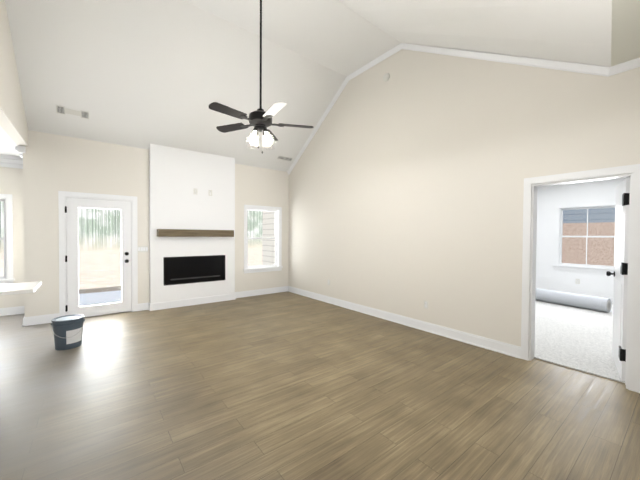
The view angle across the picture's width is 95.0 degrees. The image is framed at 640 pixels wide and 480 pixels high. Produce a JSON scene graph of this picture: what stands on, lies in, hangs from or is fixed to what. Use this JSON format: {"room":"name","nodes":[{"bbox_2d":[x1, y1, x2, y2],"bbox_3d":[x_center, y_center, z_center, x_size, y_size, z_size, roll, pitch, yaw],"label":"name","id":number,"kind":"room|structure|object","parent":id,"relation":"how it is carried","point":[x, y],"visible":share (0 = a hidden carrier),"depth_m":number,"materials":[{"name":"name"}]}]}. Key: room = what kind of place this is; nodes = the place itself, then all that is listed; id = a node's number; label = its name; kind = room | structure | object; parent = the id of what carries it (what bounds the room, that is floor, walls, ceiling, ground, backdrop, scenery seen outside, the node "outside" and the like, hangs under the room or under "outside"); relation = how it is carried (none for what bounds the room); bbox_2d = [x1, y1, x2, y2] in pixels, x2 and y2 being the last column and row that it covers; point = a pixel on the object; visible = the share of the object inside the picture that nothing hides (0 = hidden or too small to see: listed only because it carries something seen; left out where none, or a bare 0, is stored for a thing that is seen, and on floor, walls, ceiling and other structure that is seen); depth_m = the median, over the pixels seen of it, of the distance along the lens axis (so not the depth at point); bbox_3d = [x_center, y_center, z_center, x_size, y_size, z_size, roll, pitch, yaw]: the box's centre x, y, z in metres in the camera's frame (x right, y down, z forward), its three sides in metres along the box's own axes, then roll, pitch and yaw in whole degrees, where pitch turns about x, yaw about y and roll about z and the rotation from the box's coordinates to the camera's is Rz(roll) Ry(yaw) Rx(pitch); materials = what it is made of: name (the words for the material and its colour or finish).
{"room":"living room","nodes":[
{"label":"living room","id":0,"kind":"room"},
{"bbox_2d":[0,126,18,155],"bbox_3d":[-3.631,-1.456,0.700,3.470,0.120,9.580,0,1,-38],"label":"ceiling","id":1,"kind":"structure","parent":0,"point":[7,145],"depth_m":4.55,"materials":[{"name":"white paint"}]},
{"bbox_2d":[0,167,23,307],"bbox_3d":[-6.548,-0.069,4.446,3.450,2.810,0.130,0,1,-38],"label":"wall","id":2,"kind":"structure","parent":0,"point":[11,180],"depth_m":5.24,"materials":[{"name":"white paint"}]},
{"bbox_2d":[0,194,14,283],"bbox_3d":[-5.872,-0.003,4.946,1.020,1.600,0.180,0,1,-38],"label":"nook window","id":3,"kind":"structure","parent":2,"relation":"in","point":[7,239],"depth_m":5.18,"materials":[{"name":"white paint"}]},
{"bbox_2d":[0,154,22,168],"bbox_3d":[-6.528,-1.372,4.289,3.340,0.200,0.100,0,1,-38],"label":"crown molding","id":4,"kind":"structure","parent":2,"relation":"attached to","point":[10,161],"depth_m":5.13,"materials":[{"name":"white paint"}]},
{"bbox_2d":[0,306,23,315],"bbox_3d":[-6.567,1.270,4.360,3.340,0.135,0.028,0,1,-38],"label":"baseboard","id":5,"kind":"structure","parent":2,"relation":"attached to","point":[11,311],"depth_m":5.20,"materials":[{"name":"white paint"}]},
{"bbox_2d":[0,0,27,145],"bbox_3d":[-2.307,-0.926,1.666,0.200,4.667,9.450,0,1,-38],"label":"wall","id":6,"kind":"structure","parent":0,"point":[13,123],"depth_m":3.58,"materials":[{"name":"white paint"}]},
{"bbox_2d":[12,145,25,167],"bbox_3d":[-4.918,-1.371,4.885,0.130,0.200,0.930,0,1,-38],"label":"crown molding","id":7,"kind":"structure","parent":6,"relation":"attached to","point":[21,149],"depth_m":4.65,"materials":[{"name":"white paint"}]},
{"bbox_2d":[0,281,41,295],"bbox_3d":[-4.083,0.950,2.722,2.130,0.858,0.660,0,1,-38],"label":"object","id":8,"kind":"structure","parent":0,"point":[18,288],"depth_m":3.20,"materials":[{"name":"white paint"}]},
{"bbox_2d":[23,130,288,316],"bbox_3d":[-2.705,-0.260,6.161,4.975,3.185,0.130,0,1,-38],"label":"wall","id":9,"kind":"structure","parent":0,"point":[53,164],"depth_m":5.08,"materials":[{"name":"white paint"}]},
{"bbox_2d":[22,313,58,325],"bbox_3d":[-4.473,1.277,4.705,0.438,0.135,0.028,0,1,-38],"label":"baseboard","id":10,"kind":"structure","parent":9,"relation":"attached to","point":[41,319],"depth_m":4.69,"materials":[{"name":"white paint"}]},
{"bbox_2d":[65,197,130,316],"bbox_3d":[-3.879,0.308,5.173,0.931,2.038,0.123,0,1,-38],"label":"door","id":11,"kind":"structure","parent":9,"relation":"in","point":[72,306],"depth_m":5.14,"materials":[{"name":"white paint"}]},
{"bbox_2d":[58,191,137,317],"bbox_3d":[-3.912,0.265,5.232,1.105,2.150,0.178,0,1,-38],"label":"door frame","id":12,"kind":"structure","parent":9,"relation":"attached to","point":[62,195],"depth_m":5.02,"materials":[{"name":"white paint"}]},
{"bbox_2d":[138,246,147,251],"bbox_3d":[-3.358,0.173,5.567,0.170,0.120,0.012,0,1,-38],"label":"switch plate","id":13,"kind":"object","parent":9,"relation":"attached to","point":[142,248],"visible":1,"depth_m":5.57,"materials":[{"name":"white plastic"}]},
{"bbox_2d":[235,286,287,297],"bbox_3d":[-1.417,1.258,7.103,1.430,0.135,0.028,0,1,-38],"label":"baseboard","id":14,"kind":"structure","parent":9,"relation":"attached to","point":[285,288],"depth_m":7.10,"materials":[{"name":"white paint"}]},
{"bbox_2d":[243,205,282,272],"bbox_3d":[-1.399,-0.026,7.159,1.040,1.600,0.180,0,1,-38],"label":"window","id":15,"kind":"structure","parent":9,"relation":"in","point":[277,265],"depth_m":7.20,"materials":[{"name":"white paint"}]},
{"bbox_2d":[5,0,611,171],"bbox_3d":[-0.695,-2.465,3.523,5.045,1.751,6.689,0,1,-38],"label":"ceiling","id":16,"kind":"structure","parent":0,"point":[143,74],"depth_m":4.32,"materials":[{"name":"white paint"}]},
{"bbox_2d":[56,105,80,115],"bbox_3d":[-3.908,-1.998,4.560,0.290,0.086,0.121,0,1,-38],"label":"ceiling vent","id":17,"kind":"object","parent":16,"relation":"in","point":[61,110],"visible":1,"depth_m":4.54,"materials":[{"name":"white plastic"}]},
{"bbox_2d":[81,110,88,118],"bbox_3d":[-3.752,-1.999,4.682,0.105,0.086,0.121,0,1,-38],"label":"ceiling vent","id":18,"kind":"object","parent":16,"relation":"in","point":[85,114],"visible":1,"depth_m":4.68,"materials":[{"name":"white plastic"}]},
{"bbox_2d":[209,0,313,152],"bbox_3d":[-0.746,-2.135,3.660,1.300,2.088,1.290,0,1,-38],"label":"ceiling fan","id":19,"kind":"object","parent":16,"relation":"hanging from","point":[260,119],"visible":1,"depth_m":3.64,"materials":[{"name":"black metal"}]},
{"bbox_2d":[277,155,292,160],"bbox_3d":[-0.844,-1.964,7.067,0.400,0.070,0.096,0,1,-38],"label":"ceiling vent","id":20,"kind":"object","parent":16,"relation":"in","point":[284,158],"visible":1,"depth_m":7.06,"materials":[{"name":"white plastic"}]},
{"bbox_2d":[0,291,639,479],"bbox_3d":[-1.743,1.452,2.242,8.315,0.100,9.580,0,1,-38],"label":"floor","id":21,"kind":"structure","parent":0,"point":[287,385],"depth_m":2.52,"materials":[{"name":"brown wood"}]},
{"bbox_2d":[51,314,84,349],"bbox_3d":[-3.229,1.181,3.765,0.332,0.373,0.324,0,1,-38],"label":"paint bucket","id":22,"kind":"object","parent":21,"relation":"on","point":[67,330],"visible":1,"depth_m":3.67,"materials":[{"name":"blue plastic"}]},
{"bbox_2d":[149,144,235,310],"bbox_3d":[-2.581,-0.241,6.080,1.682,3.150,0.144,0,1,-38],"label":"fireplace surround","id":23,"kind":"object","parent":21,"relation":"on","point":[186,271],"visible":0.98,"depth_m":5.96,"materials":[{"name":"white paint"}]},
{"bbox_2d":[157,229,233,236],"bbox_3d":[-2.485,-0.138,5.966,1.450,0.140,0.188,0,1,-38],"label":"mantel shelf","id":24,"kind":"object","parent":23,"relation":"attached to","point":[189,233],"visible":1,"depth_m":5.83,"materials":[{"name":"brown wood"}]},
{"bbox_2d":[288,49,639,346],"bbox_3d":[1.807,-0.944,4.328,0.130,4.667,8.560,0,1,-38],"label":"wall","id":25,"kind":"structure","parent":0,"point":[406,187],"depth_m":4.26,"materials":[{"name":"beige paint"}]},
{"bbox_2d":[383,73,389,81],"bbox_3d":[1.135,-2.796,5.034,0.037,0.130,0.130,0,1,-38],"label":"smoke detector","id":26,"kind":"object","parent":25,"relation":"attached to","point":[386,76],"visible":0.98,"depth_m":5.01,"materials":[{"name":"white plastic"}]},
{"bbox_2d":[288,286,520,358],"bbox_3d":[0.777,1.297,5.532,0.028,0.135,5.210,0,1,-38],"label":"baseboard","id":27,"kind":"structure","parent":25,"relation":"attached to","point":[492,344],"depth_m":4.47,"materials":[{"name":"white paint"}]},
{"bbox_2d":[424,300,427,308],"bbox_3d":[1.617,0.987,4.474,0.008,0.120,0.075,0,1,-38],"label":"outlet","id":28,"kind":"object","parent":25,"relation":"attached to","point":[425,304],"visible":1,"depth_m":4.47,"materials":[{"name":"white plastic"}]},
{"bbox_2d":[287,43,639,174],"bbox_3d":[1.745,-2.384,4.249,0.050,1.584,8.300,0,1,-38],"label":"crown molding","id":29,"kind":"structure","parent":25,"relation":"attached to","point":[587,68],"depth_m":3.73,"materials":[{"name":"white paint"}]},
{"bbox_2d":[521,164,639,392],"bbox_3d":[2.749,0.350,3.137,0.166,2.130,0.960,0,1,-38],"label":"door frame","id":30,"kind":"structure","parent":25,"relation":"attached to","point":[632,369],"depth_m":2.95,"materials":[{"name":"white paint"}]},
{"bbox_2d":[606,177,629,380],"bbox_3d":[3.257,0.391,3.214,0.772,2.023,0.256,0,1,-38],"label":"door","id":31,"kind":"structure","parent":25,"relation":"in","point":[620,273],"depth_m":3.04,"materials":[{"name":"white paint"}]},
{"bbox_2d":[534,300,624,382],"bbox_3d":[4.433,1.437,5.168,5.015,0.112,5.760,0,1,-38],"label":"floor","id":32,"kind":"structure","parent":0,"point":[577,338],"depth_m":4.15,"materials":[{"name":"white carpet"}]},
{"bbox_2d":[535,288,611,312],"bbox_3d":[4.901,1.224,6.707,0.355,0.270,2.566,0,1,-29],"label":"roll","id":33,"kind":"object","parent":32,"relation":"on","point":[601,304],"visible":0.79,"depth_m":5.93,"materials":[{"name":"grey"}]},
{"bbox_2d":[536,178,624,296],"bbox_3d":[6.363,0.006,6.652,0.130,2.750,5.760,0,1,-38],"label":"wall","id":34,"kind":"structure","parent":0,"point":[548,275],"depth_m":7.07,"materials":[{"name":"white paint"}]},
{"bbox_2d":[539,288,612,302],"bbox_3d":[6.293,1.314,6.624,0.028,0.135,5.500,0,1,-38],"label":"baseboard","id":35,"kind":"structure","parent":34,"relation":"attached to","point":[609,297],"depth_m":6.75,"materials":[{"name":"white paint"}]},
{"bbox_2d":[553,202,615,272],"bbox_3d":[6.199,-0.063,6.821,0.180,1.570,1.200,0,1,-38],"label":"bedroom window","id":36,"kind":"structure","parent":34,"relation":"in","point":[558,253],"depth_m":6.92,"materials":[{"name":"white paint"}]},
{"bbox_2d":[611,0,639,66],"bbox_3d":[1.742,-1.728,0.423,5.045,0.160,2.522,0,1,-38],"label":"ceiling","id":37,"kind":"structure","parent":0,"point":[625,38],"depth_m":2.36,"materials":[{"name":"white paint"}]},
{"label":"outside","id":38,"kind":"structure","parent":0,"visible":0},
{"bbox_2d":[0,247,261,289],"bbox_3d":[-7.954,1.183,26.429,100.000,0.180,38.150,0,1,-38],"label":"ground","id":39,"kind":"structure","parent":38,"point":[115,268],"depth_m":14.17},
{"bbox_2d":[79,286,121,305],"bbox_3d":[-4.798,1.386,6.854,4.600,0.085,3.450,0,1,-38],"label":"patio slab","id":40,"kind":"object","parent":39,"relation":"on","point":[95,294],"depth_m":7.09,"materials":[{"name":"grey concrete"}]},
{"bbox_2d":[262,211,274,264],"bbox_3d":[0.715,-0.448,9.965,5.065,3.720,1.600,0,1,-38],"label":"house","id":41,"kind":"structure","parent":39,"relation":"on","point":[265,248],"depth_m":8.73,"materials":[{"name":"white"}]},
{"bbox_2d":[0,201,262,252],"bbox_3d":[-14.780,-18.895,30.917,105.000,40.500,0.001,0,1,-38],"label":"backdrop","id":42,"kind":"structure","parent":38,"point":[94,225],"depth_m":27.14,"materials":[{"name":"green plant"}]},
{"bbox_2d":[562,208,614,265],"bbox_3d":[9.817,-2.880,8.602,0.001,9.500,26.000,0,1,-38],"label":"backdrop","id":43,"kind":"structure","parent":38,"point":[600,248],"depth_m":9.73,"materials":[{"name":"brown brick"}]}
]}

